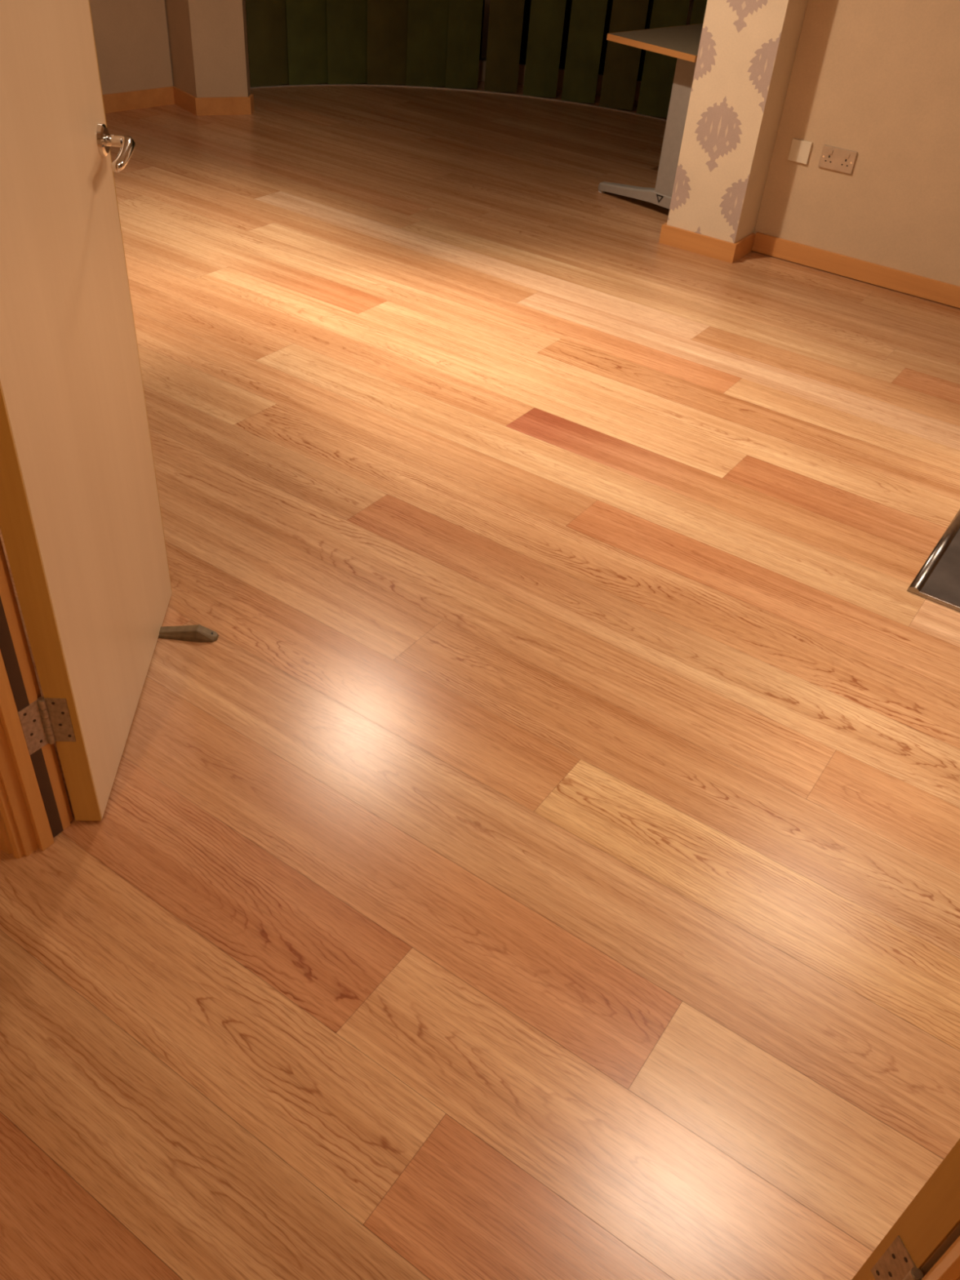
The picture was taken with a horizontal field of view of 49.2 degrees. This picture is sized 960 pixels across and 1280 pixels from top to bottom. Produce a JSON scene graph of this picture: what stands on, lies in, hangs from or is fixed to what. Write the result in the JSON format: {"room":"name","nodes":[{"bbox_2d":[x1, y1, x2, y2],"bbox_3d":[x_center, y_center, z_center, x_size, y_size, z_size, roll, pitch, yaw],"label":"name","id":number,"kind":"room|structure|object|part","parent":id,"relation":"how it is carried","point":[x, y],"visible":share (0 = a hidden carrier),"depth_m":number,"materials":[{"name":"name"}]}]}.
{"room":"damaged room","nodes":[
{"label":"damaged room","id":0,"kind":"room"},
{"bbox_2d":[88,0,173,94],"bbox_3d":[-3.065,-3.239,4.167,0.118,2.400,3.898,34,47,30],"label":"wall","id":1,"kind":"structure","parent":0,"point":[131,36],"depth_m":5.71,"materials":[{"name":"paint"}]},
{"bbox_2d":[102,86,174,113],"bbox_3d":[-3.094,-2.320,4.869,0.016,0.090,3.863,34,47,30],"label":"baseboard","id":2,"kind":"structure","parent":1,"relation":"attached to","point":[154,97],"depth_m":5.86,"materials":[{"name":"brown wood"}]},
{"bbox_2d":[164,0,250,97],"bbox_3d":[-1.471,-4.081,5.382,0.530,2.400,0.650,-30,50,-35],"label":"pillar","id":3,"kind":"structure","parent":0,"point":[207,39],"depth_m":5.74,"materials":[{"name":"paint"}]},
{"bbox_2d":[173,85,254,115],"bbox_3d":[-1.539,-3.035,5.924,0.473,0.090,0.221,7,39,2],"label":"baseboard","id":4,"kind":"structure","parent":3,"relation":"attached to","point":[244,105],"depth_m":5.90,"materials":[{"name":"brown wood"}]},
{"bbox_2d":[248,54,640,102],"bbox_3d":[0.718,-4.151,5.720,4.851,2.400,1.560,18,41,15],"label":"wall","id":5,"kind":"structure","parent":0,"point":[482,68],"depth_m":7.01,"materials":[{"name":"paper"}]},
{"bbox_2d":[250,84,666,120],"bbox_3d":[0.313,-3.262,6.483,3.576,0.006,0.872,12,40,8],"label":"trim","id":6,"kind":"structure","parent":5,"relation":"attached to","point":[304,84],"depth_m":6.75,"materials":[{"name":"metal"}]},
{"bbox_2d":[244,0,693,81],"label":"window","id":7,"kind":"structure","parent":5,"relation":"in","point":[486,5],"depth_m":6.86,"materials":[{"name":"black glass"}]},
{"bbox_2d":[245,0,707,118],"bbox_3d":[0.620,-4.026,5.630,3.959,2.293,1.160,17,41,14],"label":"vertical blind","id":8,"kind":"object","parent":7,"relation":"attached to","point":[409,42],"visible":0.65,"depth_m":6.57,"materials":[{"name":"green fabric"}]},
{"bbox_2d":[0,80,959,1279],"bbox_3d":[0.340,-0.787,3.500,9.300,0.050,9.074,26,44,24],"label":"floor","id":9,"kind":"structure","parent":0,"point":[540,860],"depth_m":2.16,"materials":[{"name":"brown wood"}]},
{"bbox_2d":[158,624,218,642],"bbox_3d":[-0.688,-0.022,2.384,0.182,0.026,0.042,5,39,0],"label":"wedge","id":10,"kind":"object","parent":9,"relation":"on","point":[197,633],"visible":0.8,"depth_m":2.38,"materials":[{"name":"grey plastic"}]},
{"bbox_2d":[598,23,702,208],"bbox_3d":[1.207,-2.634,5.251,1.400,0.720,0.556,-29,50,-35],"label":"desk","id":11,"kind":"object","parent":9,"relation":"on","point":[682,42],"visible":0.3,"depth_m":4.82,"materials":[{"name":"grey metal"}]},
{"bbox_2d":[906,509,959,612],"bbox_3d":[1.815,-0.097,2.770,1.150,0.019,0.801,26,44,24],"label":"plate","id":12,"kind":"object","parent":9,"relation":"on","point":[938,580],"visible":1,"depth_m":2.80,"materials":[{"name":"metal"}]},
{"bbox_3d":[1.602,0.105,2.503,1.120,0.012,0.007,26,44,24],"label":"trim","id":13,"kind":"part","parent":12,"relation":"part of","materials":[{"name":"metal"}]},
{"bbox_3d":[1.821,-0.092,2.772,1.138,0.010,0.796,26,44,24],"label":"plate","id":14,"kind":"part","parent":12,"relation":"part of","materials":[{"name":"metal"}]},
{"bbox_2d":[666,0,808,243],"bbox_3d":[1.153,-2.750,4.055,0.331,2.400,0.338,26,44,24],"label":"pillar","id":15,"kind":"structure","parent":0,"point":[747,50],"depth_m":4.34,"materials":[{"name":"paper"}]},
{"bbox_2d":[751,0,959,286],"bbox_3d":[3.335,-1.753,3.087,4.836,2.400,0.120,26,44,24],"label":"wall","id":16,"kind":"structure","parent":0,"point":[878,80],"depth_m":4.26,"materials":[{"name":"paint"}]},
{"bbox_2d":[787,137,812,164],"bbox_3d":[1.357,-2.072,4.444,0.086,0.086,0.011,26,44,24],"label":"switch plate","id":17,"kind":"object","parent":16,"relation":"attached to","point":[800,150],"visible":1,"depth_m":4.44,"materials":[{"name":"white plastic"}]},
{"bbox_2d":[658,222,959,308],"bbox_3d":[2.996,-0.888,3.823,5.084,0.084,0.333,26,44,24],"label":"baseboard","id":18,"kind":"structure","parent":16,"relation":"attached to","point":[936,291],"depth_m":4.60,"materials":[{"name":"brown wood"}]},
{"bbox_2d":[817,144,857,173],"bbox_3d":[1.493,-2.006,4.376,0.145,0.086,0.012,26,44,24],"label":"wall socket","id":19,"kind":"object","parent":16,"relation":"attached to","point":[832,157],"visible":1,"depth_m":4.37,"materials":[{"name":"white plastic"}]},
{"bbox_2d":[827,149,833,154],"bbox_3d":[1.463,-2.037,4.373,0.018,0.018,0.004,26,44,24],"label":"rocker switch","id":20,"kind":"object","parent":19,"relation":"attached to","point":[829,151],"depth_m":4.37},
{"bbox_2d":[844,152,849,158],"bbox_3d":[1.522,-2.007,4.344,0.018,0.018,0.004,26,44,24],"label":"rocker switch","id":21,"kind":"object","parent":19,"relation":"attached to","point":[846,155],"depth_m":4.34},
{"bbox_3d":[-2.694,-1.547,2.138,4.801,2.400,0.090,26,44,24],"label":"wall","id":22,"kind":"structure","parent":0,"visible":0},
{"bbox_2d":[0,537,73,858],"bbox_3d":[-0.734,-0.464,1.260,0.080,2.120,0.136,26,44,24],"label":"trim","id":23,"kind":"structure","parent":22,"relation":"attached to","point":[35,807],"depth_m":1.77,"materials":[{"name":"brown wood"}]},
{"bbox_3d":[-0.774,-0.439,1.225,0.062,2.120,0.020,26,44,24],"label":"architrave","id":24,"kind":"part","parent":23,"relation":"part of","materials":[{"name":"brown wood"}]},
{"bbox_3d":[-0.752,0.148,1.767,0.002,0.100,0.040,26,44,24],"label":"plate","id":25,"kind":"part","parent":23,"relation":"part of","materials":[{"name":"metal"}]},
{"bbox_2d":[0,0,172,821],"bbox_3d":[-0.669,-0.668,1.583,0.170,2.023,0.724,2,39,-5],"label":"door","id":26,"kind":"structure","parent":22,"relation":"in","point":[82,527],"depth_m":1.72,"materials":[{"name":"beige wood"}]},
{"bbox_3d":[-0.715,0.137,1.785,0.036,0.100,0.002,2,39,-5],"label":"plate","id":27,"kind":"part","parent":26,"relation":"part of","materials":[{"name":"silver metal"}]},
{"bbox_3d":[-0.622,-0.832,1.790,0.054,0.036,0.114,2,39,-5],"label":"lever","id":28,"kind":"part","parent":26,"relation":"part of","materials":[{"name":"silver metal"}]},
{"bbox_3d":[1.756,0.655,-0.045,2.951,2.400,0.090,26,44,24],"label":"wall","id":29,"kind":"structure","parent":0,"visible":0},
{"bbox_2d":[851,1138,959,1279],"bbox_3d":[0.889,0.094,0.830,0.771,2.023,0.170,-7,41,-15],"label":"door","id":30,"kind":"structure","parent":29,"relation":"in","point":[930,1224],"depth_m":1.14,"materials":[{"name":"brown wood"}]},
{"bbox_3d":[0.475,0.723,1.204,0.002,0.100,0.036,-7,41,-15],"label":"plate","id":31,"kind":"part","parent":30,"relation":"part of","materials":[{"name":"metal"}]},
{"bbox_2d":[921,1235,959,1279],"bbox_3d":[0.533,0.164,0.638,0.080,2.120,0.136,26,44,24],"label":"trim","id":32,"kind":"structure","parent":29,"relation":"attached to","point":[948,1266],"depth_m":1.01,"materials":[{"name":"brown wood"}]}
]}

